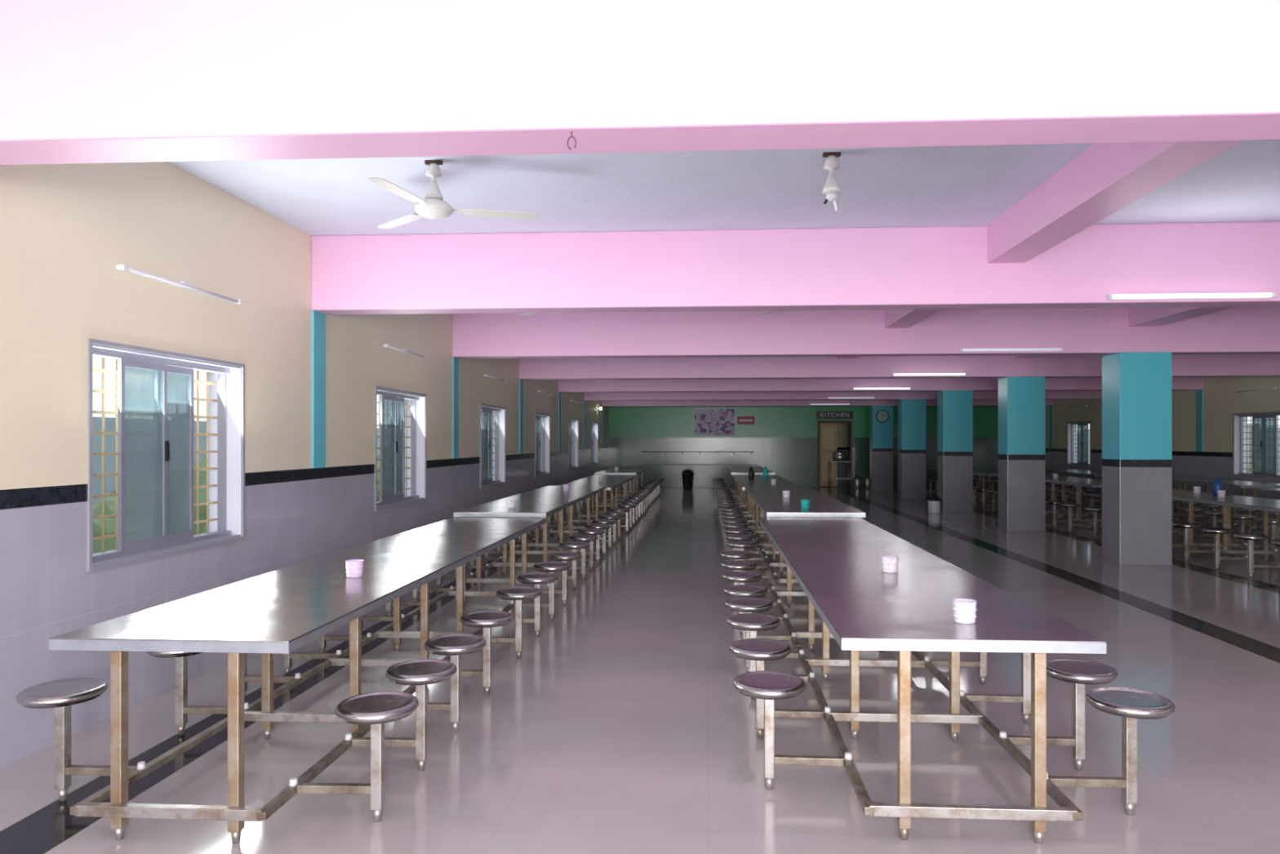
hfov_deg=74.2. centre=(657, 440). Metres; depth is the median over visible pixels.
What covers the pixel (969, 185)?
ceiling
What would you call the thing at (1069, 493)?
stool
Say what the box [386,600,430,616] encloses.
stool
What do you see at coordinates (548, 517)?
stool
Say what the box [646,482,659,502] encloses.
stool
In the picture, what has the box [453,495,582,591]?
dining table
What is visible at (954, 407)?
pillar
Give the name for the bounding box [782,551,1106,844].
dining table
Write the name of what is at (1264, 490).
dining table
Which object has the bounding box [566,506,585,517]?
stool
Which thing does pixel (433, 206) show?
ceiling fan
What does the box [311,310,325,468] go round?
trim
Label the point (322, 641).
stool
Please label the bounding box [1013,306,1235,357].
joist
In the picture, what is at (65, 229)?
wall
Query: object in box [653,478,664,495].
stool
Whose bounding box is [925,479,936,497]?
stool
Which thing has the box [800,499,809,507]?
tumbler
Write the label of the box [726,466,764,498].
dining table
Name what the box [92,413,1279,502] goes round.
wall
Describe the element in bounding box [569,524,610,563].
stool
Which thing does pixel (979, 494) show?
dining table
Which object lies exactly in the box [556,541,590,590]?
stool
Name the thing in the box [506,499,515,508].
tumbler
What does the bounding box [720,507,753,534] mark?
stool
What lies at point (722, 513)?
stool
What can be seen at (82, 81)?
ceiling beam
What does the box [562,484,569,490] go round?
tumbler
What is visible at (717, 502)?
stool
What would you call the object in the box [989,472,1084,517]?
dining table
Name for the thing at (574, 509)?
stool
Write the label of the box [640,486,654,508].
stool
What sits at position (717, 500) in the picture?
stool
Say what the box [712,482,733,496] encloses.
stool
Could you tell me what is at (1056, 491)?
stool
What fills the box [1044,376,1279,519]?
wall
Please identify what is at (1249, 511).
stool
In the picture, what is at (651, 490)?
stool
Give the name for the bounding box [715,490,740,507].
stool
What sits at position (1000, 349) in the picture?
tube light
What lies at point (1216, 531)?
stool
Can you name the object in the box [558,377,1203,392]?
ceiling beam
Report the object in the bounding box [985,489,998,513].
stool
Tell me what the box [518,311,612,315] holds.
ceiling fan
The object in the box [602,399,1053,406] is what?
ceiling beam
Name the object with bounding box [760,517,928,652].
dining table
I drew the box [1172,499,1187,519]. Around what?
stool
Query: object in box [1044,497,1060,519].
stool
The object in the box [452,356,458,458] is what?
trim
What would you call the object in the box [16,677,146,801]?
stool
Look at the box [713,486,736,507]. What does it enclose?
stool
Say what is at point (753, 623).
stool
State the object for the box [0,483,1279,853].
floor
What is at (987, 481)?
stool
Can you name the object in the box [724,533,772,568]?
stool
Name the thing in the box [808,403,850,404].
tube light
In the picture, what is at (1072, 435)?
window
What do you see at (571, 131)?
ceiling hook
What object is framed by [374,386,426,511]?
window
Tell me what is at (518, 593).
stool
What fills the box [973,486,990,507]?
stool
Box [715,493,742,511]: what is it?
stool
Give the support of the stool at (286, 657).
on the floor
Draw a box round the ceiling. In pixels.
[168,139,1279,235]
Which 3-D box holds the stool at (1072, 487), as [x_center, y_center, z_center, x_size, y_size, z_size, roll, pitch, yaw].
[9.291,1.239,18.481,0.500,0.462,0.308,0,0,4]
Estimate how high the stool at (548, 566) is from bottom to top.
0.462 m
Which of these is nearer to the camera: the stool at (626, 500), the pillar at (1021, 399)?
the pillar at (1021, 399)
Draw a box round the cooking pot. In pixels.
[832,450,846,461]
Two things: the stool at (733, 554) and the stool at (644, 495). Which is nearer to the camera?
the stool at (733, 554)
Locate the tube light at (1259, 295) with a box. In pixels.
[1106,292,1275,300]
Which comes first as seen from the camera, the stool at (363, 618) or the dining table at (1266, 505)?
the stool at (363, 618)
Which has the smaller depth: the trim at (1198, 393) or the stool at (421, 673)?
the stool at (421, 673)
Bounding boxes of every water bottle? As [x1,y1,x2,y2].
[748,466,754,477]
[762,466,768,477]
[1212,477,1222,493]
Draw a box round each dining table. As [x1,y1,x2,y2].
[48,551,474,843]
[341,517,546,651]
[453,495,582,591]
[514,485,606,550]
[559,480,626,534]
[578,474,636,518]
[594,469,644,504]
[608,466,651,498]
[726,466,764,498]
[728,469,774,508]
[733,474,786,518]
[737,480,799,534]
[744,485,828,550]
[753,495,866,591]
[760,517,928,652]
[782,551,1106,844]
[929,466,989,498]
[973,470,998,503]
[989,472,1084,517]
[1044,467,1082,498]
[1044,477,1102,528]
[1048,470,1102,505]
[1097,473,1204,514]
[1101,487,1266,553]
[1172,478,1279,533]
[1190,497,1279,570]
[1250,488,1279,529]
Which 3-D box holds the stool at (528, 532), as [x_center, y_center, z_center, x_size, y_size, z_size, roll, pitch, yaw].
[-1.833,1.239,12.706,0.500,0.462,0.308,0,0,3]
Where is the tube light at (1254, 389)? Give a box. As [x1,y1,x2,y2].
[1234,387,1276,392]
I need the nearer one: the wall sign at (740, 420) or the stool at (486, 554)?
the stool at (486, 554)
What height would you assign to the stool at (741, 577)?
0.462 m
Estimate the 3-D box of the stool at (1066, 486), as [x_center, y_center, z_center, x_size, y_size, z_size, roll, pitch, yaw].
[9.329,1.239,19.120,0.500,0.462,0.308,0,0,2]
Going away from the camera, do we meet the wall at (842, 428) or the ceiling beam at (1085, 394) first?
the ceiling beam at (1085, 394)
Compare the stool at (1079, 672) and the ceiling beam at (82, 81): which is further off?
the stool at (1079, 672)
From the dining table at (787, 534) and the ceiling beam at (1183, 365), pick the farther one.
the ceiling beam at (1183, 365)
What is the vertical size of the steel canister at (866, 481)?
0.425 m
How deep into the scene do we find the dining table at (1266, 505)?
10.26 m
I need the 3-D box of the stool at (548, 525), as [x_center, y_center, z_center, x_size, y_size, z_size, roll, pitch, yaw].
[-1.747,1.239,13.480,0.500,0.462,0.308,0,0,4]
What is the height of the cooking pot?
0.340 m
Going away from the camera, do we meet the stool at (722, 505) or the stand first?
the stool at (722, 505)
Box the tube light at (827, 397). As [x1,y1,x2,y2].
[826,396,875,398]
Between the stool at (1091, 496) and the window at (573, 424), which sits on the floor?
the stool at (1091, 496)
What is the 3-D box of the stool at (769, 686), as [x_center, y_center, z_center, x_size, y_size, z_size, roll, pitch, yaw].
[0.568,1.239,3.571,0.500,0.462,0.308,0,0,4]
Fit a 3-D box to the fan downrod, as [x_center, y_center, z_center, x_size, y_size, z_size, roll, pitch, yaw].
[0.998,-1.484,4.850,0.110,0.332,0.110,0,0,3]
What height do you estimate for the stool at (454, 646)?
0.462 m
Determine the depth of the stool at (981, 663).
5.11 m
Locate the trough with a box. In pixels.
[637,451,758,487]
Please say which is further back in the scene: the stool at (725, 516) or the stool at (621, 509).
the stool at (621, 509)
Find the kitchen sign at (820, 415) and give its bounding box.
[816,411,853,418]
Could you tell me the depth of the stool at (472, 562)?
9.62 m
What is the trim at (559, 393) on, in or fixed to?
attached to the wall at (65, 229)
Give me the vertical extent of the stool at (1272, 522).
0.462 m
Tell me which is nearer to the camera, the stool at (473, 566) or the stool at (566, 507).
the stool at (473, 566)
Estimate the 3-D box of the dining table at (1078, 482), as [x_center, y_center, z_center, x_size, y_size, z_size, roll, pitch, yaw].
[7.371,1.078,14.472,0.932,0.784,2.436,0,0,3]
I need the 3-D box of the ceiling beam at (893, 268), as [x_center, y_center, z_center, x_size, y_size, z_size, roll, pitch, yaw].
[3.852,-1.350,6.534,13.280,0.600,0.260,0,0,3]
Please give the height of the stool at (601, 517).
0.462 m
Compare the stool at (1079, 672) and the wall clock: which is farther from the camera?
the wall clock
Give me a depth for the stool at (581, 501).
17.74 m
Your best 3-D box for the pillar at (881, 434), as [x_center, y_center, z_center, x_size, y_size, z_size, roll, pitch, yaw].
[6.681,0.210,25.260,0.600,2.520,0.460,0,0,3]
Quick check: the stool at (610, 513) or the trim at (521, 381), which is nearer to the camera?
the stool at (610, 513)
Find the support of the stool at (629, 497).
on the floor
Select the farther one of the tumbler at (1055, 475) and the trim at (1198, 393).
the trim at (1198, 393)
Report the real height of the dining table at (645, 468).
0.784 m
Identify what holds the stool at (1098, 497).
on the floor
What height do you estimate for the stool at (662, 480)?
0.462 m
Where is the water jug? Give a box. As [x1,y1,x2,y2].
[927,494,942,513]
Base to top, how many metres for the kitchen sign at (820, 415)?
0.240 m
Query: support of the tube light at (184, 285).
attached to the wall at (65, 229)
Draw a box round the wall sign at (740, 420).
[737,416,754,424]
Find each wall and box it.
[0,161,608,767]
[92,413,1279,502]
[608,405,998,487]
[836,422,848,483]
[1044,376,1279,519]
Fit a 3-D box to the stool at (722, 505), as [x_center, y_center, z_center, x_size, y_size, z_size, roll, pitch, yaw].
[1.204,1.239,13.505,0.500,0.462,0.308,0,0,2]
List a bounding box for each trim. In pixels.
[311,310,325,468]
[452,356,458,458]
[519,378,523,453]
[558,391,560,451]
[583,400,586,449]
[602,406,603,448]
[1048,404,1053,448]
[1195,389,1202,451]
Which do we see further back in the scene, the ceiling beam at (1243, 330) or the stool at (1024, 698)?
the ceiling beam at (1243, 330)
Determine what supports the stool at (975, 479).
on the floor
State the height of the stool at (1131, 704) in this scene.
0.462 m
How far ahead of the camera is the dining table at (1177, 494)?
11.04 m
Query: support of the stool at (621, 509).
on the floor
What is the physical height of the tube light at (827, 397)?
0.040 m
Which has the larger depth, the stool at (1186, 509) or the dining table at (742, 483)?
the dining table at (742, 483)
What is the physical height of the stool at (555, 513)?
0.462 m
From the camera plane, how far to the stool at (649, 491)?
17.05 m
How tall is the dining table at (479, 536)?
0.750 m
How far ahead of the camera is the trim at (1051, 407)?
24.89 m
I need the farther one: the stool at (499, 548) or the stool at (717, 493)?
the stool at (717, 493)
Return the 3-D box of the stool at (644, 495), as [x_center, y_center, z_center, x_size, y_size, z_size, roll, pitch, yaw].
[-0.438,1.239,15.852,0.500,0.462,0.308,0,0,2]
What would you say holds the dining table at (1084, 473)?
on the floor
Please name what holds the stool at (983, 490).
on the floor
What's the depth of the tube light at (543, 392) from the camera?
16.37 m
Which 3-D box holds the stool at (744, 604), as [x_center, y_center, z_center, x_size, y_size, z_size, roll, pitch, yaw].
[0.671,1.239,5.324,0.500,0.462,0.308,0,0,2]
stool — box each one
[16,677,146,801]
[146,651,248,734]
[244,653,301,698]
[282,649,342,675]
[288,690,418,822]
[317,632,371,652]
[344,658,457,771]
[361,613,404,630]
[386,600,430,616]
[412,586,453,601]
[423,633,486,732]
[436,572,473,587]
[454,563,488,573]
[459,609,514,695]
[469,586,542,658]
[470,555,502,569]
[484,550,510,562]
[497,544,521,555]
[507,537,534,549]
[510,561,570,620]
[510,572,558,636]
[518,517,542,543]
[527,517,551,538]
[540,517,557,533]
[540,551,582,605]
[547,515,567,528]
[554,512,575,524]
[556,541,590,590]
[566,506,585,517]
[568,534,597,579]
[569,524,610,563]
[573,504,586,514]
[576,528,604,570]
[580,500,595,506]
[586,515,621,550]
[587,519,616,556]
[594,511,625,544]
[605,507,629,539]
[611,503,636,533]
[616,501,639,529]
[617,498,642,525]
[621,496,644,522]
[628,494,647,519]
[631,490,651,514]
[631,492,649,516]
[639,488,653,511]
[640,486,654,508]
[642,485,656,506]
[644,484,657,503]
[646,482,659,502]
[648,481,660,500]
[649,480,662,498]
[651,479,663,497]
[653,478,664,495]
[712,480,732,493]
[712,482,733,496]
[713,484,735,499]
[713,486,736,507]
[715,488,738,506]
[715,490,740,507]
[715,492,741,509]
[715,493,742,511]
[715,496,743,519]
[716,498,745,524]
[716,501,746,520]
[717,503,748,528]
[719,550,774,591]
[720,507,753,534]
[720,511,755,541]
[720,560,781,613]
[721,514,758,549]
[721,571,787,635]
[722,518,760,550]
[723,523,764,553]
[723,584,795,640]
[724,528,768,560]
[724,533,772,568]
[724,596,804,671]
[726,540,776,577]
[726,613,814,699]
[728,638,831,738]
[733,671,852,790]
[924,651,986,684]
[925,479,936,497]
[930,480,937,495]
[960,652,1031,723]
[973,478,982,491]
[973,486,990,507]
[975,479,988,493]
[976,488,998,511]
[981,480,998,494]
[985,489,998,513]
[999,657,1117,769]
[1044,482,1059,497]
[1044,488,1060,510]
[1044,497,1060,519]
[1044,500,1075,528]
[1046,490,1071,508]
[1046,686,1174,815]
[1048,484,1070,500]
[1058,484,1075,502]
[1058,492,1085,511]
[1059,502,1092,532]
[1071,486,1089,503]
[1072,493,1100,519]
[1084,488,1102,506]
[1084,506,1102,538]
[1086,496,1102,515]
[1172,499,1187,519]
[1172,507,1202,531]
[1172,519,1183,546]
[1172,522,1213,561]
[1182,501,1212,528]
[1193,511,1222,542]
[1201,527,1247,568]
[1202,503,1236,526]
[1219,514,1255,549]
[1220,506,1235,523]
[1233,533,1279,577]
[1236,507,1270,533]
[1244,518,1278,555]
[1268,511,1278,539]
[1270,539,1279,546]
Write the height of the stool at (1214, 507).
0.462 m
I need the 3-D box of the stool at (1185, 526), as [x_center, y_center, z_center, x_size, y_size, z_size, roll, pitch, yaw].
[6.557,1.239,10.337,0.500,0.462,0.308,0,0,3]
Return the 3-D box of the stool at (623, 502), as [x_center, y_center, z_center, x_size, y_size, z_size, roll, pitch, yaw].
[-0.544,1.239,14.043,0.500,0.462,0.308,0,0,4]
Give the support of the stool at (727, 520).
on the floor
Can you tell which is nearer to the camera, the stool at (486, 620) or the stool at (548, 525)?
the stool at (486, 620)
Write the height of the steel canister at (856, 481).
0.425 m
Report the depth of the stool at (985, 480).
22.19 m
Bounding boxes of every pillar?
[869,405,893,490]
[897,399,925,499]
[937,390,973,511]
[998,376,1044,531]
[1102,351,1172,564]
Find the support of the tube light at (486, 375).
attached to the wall at (65, 229)
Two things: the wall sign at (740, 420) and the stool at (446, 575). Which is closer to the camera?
the stool at (446, 575)
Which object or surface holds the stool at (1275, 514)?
on the floor
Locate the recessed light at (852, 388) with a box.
[852,387,911,389]
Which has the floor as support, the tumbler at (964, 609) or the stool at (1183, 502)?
the stool at (1183, 502)
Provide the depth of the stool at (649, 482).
20.90 m
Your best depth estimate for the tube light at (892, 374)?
13.85 m
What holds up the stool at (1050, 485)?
on the floor
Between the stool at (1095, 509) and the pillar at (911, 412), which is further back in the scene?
the pillar at (911, 412)
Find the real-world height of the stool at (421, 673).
0.462 m
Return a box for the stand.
[827,461,851,488]
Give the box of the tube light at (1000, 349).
[959,347,1063,351]
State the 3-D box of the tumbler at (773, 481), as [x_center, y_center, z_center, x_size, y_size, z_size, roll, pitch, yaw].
[1.935,0.677,14.111,0.094,0.085,0.094,0,0,3]
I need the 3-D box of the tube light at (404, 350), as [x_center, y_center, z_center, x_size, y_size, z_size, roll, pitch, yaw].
[-2.637,-0.943,8.881,0.045,0.044,1.150,0,0,3]
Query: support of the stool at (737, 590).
on the floor
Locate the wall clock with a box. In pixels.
[875,409,888,422]
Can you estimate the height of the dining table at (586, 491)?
0.784 m
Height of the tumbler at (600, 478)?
0.085 m
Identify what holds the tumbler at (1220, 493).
on the dining table at (1177, 494)
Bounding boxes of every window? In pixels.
[87,337,244,571]
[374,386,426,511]
[480,403,506,488]
[534,412,550,477]
[568,417,578,470]
[591,422,598,465]
[1066,421,1090,466]
[1232,411,1279,479]
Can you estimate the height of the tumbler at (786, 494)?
0.085 m
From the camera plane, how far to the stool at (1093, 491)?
17.66 m
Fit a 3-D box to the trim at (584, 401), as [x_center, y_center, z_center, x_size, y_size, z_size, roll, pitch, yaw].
[-1.883,-0.415,21.934,0.015,1.270,0.210,0,0,3]
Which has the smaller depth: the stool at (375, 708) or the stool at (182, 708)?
the stool at (375, 708)
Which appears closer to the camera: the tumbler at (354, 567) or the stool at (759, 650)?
the stool at (759, 650)
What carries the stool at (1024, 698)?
on the floor
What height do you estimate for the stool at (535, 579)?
0.462 m
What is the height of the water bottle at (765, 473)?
0.220 m
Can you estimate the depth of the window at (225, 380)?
5.14 m
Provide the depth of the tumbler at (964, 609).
3.33 m
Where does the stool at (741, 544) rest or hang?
on the floor
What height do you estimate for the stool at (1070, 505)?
0.462 m
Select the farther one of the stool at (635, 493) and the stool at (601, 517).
the stool at (635, 493)
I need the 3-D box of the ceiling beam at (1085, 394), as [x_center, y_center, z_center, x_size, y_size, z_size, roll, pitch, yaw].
[4.738,-1.350,21.548,13.280,0.600,0.260,0,0,3]
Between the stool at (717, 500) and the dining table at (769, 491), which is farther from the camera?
the stool at (717, 500)
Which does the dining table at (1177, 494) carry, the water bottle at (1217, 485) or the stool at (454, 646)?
the water bottle at (1217, 485)
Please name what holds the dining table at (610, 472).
on the floor
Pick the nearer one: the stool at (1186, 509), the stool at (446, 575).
the stool at (446, 575)
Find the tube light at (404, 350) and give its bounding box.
[383,344,426,358]
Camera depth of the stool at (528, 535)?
12.06 m
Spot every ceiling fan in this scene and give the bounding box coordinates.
[368,160,538,228]
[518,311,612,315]
[755,310,791,315]
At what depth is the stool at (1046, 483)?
20.31 m
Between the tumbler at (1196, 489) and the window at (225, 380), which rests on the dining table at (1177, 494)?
the tumbler at (1196, 489)
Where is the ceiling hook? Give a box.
[567,131,576,150]
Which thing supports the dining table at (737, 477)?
on the floor
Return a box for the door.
[817,420,852,487]
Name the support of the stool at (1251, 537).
on the floor
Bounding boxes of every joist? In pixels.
[837,140,1242,358]
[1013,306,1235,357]
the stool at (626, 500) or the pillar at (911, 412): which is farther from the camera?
the pillar at (911, 412)
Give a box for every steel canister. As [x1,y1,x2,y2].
[852,475,860,488]
[862,475,869,488]
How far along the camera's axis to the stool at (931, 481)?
21.64 m
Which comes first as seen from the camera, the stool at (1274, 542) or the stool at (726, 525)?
the stool at (1274, 542)
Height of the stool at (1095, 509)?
0.462 m
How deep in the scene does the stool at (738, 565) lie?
6.95 m
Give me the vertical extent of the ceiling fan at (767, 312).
0.335 m
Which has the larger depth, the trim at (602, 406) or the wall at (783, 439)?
the wall at (783, 439)
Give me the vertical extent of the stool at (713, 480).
0.462 m
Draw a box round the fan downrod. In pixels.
[822,151,841,211]
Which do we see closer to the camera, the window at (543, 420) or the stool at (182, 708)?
the stool at (182, 708)
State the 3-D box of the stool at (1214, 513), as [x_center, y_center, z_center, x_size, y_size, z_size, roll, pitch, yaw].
[7.861,1.239,12.099,0.500,0.462,0.308,0,0,4]
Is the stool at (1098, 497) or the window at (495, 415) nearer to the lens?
the window at (495, 415)
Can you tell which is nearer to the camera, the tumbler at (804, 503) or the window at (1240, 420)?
the tumbler at (804, 503)
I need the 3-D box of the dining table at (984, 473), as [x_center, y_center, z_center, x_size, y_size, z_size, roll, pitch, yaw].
[7.719,1.095,19.528,0.932,0.750,2.436,0,0,3]
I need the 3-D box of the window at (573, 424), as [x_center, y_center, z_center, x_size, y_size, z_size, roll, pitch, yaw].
[-2.113,0.072,20.099,0.252,1.199,1.464,0,0,3]
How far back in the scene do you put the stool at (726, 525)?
10.22 m
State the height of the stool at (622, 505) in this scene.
0.462 m
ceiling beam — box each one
[0,0,1279,164]
[311,222,1279,315]
[452,306,1279,358]
[519,353,1279,379]
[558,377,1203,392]
[583,390,1102,400]
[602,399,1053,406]
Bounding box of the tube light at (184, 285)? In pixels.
[115,264,241,304]
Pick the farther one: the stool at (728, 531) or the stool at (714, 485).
the stool at (714, 485)
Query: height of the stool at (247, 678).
0.462 m
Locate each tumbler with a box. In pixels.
[345,559,364,577]
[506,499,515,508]
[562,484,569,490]
[598,476,603,481]
[770,479,776,484]
[782,490,790,497]
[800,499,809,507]
[880,555,897,573]
[952,598,977,623]
[1053,473,1057,478]
[1193,486,1200,493]
[1217,489,1225,497]
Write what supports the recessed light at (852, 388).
in the ceiling
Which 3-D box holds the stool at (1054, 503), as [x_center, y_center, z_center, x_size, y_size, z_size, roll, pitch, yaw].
[6.754,1.239,14.179,0.500,0.462,0.308,0,0,3]
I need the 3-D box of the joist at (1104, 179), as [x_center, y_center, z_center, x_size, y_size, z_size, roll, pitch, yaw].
[2.947,-1.505,11.226,0.280,0.290,31.640,0,0,3]
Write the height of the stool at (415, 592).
0.462 m
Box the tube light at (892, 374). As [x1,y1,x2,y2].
[891,373,966,376]
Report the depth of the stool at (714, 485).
19.11 m
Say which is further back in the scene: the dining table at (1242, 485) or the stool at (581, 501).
the stool at (581, 501)
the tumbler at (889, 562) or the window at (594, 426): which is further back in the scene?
the window at (594, 426)
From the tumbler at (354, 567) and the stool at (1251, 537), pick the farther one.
the stool at (1251, 537)
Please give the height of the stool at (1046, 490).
0.462 m
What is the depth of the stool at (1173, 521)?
10.91 m
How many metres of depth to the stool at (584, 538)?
8.96 m
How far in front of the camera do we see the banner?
27.13 m
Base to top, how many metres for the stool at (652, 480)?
0.462 m
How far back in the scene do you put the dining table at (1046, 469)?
21.12 m
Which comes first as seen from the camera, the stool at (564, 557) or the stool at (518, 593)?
the stool at (518, 593)
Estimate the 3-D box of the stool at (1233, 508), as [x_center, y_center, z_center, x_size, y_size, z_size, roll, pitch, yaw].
[10.247,1.239,15.187,0.500,0.462,0.308,0,0,4]
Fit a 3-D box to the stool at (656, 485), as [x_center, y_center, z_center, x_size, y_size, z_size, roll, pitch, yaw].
[-0.239,1.239,19.720,0.500,0.462,0.308,0,0,4]
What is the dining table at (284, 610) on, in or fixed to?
on the floor
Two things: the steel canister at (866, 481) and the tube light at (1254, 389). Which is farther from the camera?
the steel canister at (866, 481)
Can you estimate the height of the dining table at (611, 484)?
0.750 m
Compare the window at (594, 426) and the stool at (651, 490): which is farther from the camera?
the window at (594, 426)
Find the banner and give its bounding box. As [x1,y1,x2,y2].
[693,408,735,435]
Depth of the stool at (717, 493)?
16.49 m
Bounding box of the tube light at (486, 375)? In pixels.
[484,374,506,382]
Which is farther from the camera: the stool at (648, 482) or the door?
the door
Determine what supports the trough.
on the floor
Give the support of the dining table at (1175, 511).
on the floor
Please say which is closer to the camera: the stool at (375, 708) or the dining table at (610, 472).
the stool at (375, 708)
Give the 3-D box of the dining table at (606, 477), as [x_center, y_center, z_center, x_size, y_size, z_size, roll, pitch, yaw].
[-0.965,1.095,16.831,0.902,0.750,2.432,0,0,3]
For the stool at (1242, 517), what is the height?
0.462 m
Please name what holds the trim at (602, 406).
attached to the wall at (65, 229)
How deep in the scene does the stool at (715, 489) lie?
17.63 m
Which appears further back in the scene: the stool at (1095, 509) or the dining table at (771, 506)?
the stool at (1095, 509)
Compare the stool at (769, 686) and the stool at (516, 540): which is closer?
the stool at (769, 686)
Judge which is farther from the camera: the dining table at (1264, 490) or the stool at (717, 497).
the stool at (717, 497)
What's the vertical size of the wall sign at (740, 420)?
0.260 m
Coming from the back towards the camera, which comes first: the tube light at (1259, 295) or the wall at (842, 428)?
the wall at (842, 428)
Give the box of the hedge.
[92,448,536,553]
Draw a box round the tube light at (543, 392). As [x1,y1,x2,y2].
[537,390,551,395]
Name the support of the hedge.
on the ground
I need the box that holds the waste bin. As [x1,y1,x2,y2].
[681,469,693,489]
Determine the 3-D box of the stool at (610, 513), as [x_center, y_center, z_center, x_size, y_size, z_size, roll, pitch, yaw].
[-0.705,1.239,11.999,0.500,0.462,0.308,0,0,4]
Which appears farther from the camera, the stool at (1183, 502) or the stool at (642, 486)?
the stool at (642, 486)
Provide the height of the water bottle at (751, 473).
0.220 m
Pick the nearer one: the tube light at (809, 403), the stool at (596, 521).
the stool at (596, 521)
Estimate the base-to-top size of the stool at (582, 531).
0.462 m
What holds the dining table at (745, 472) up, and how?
on the floor

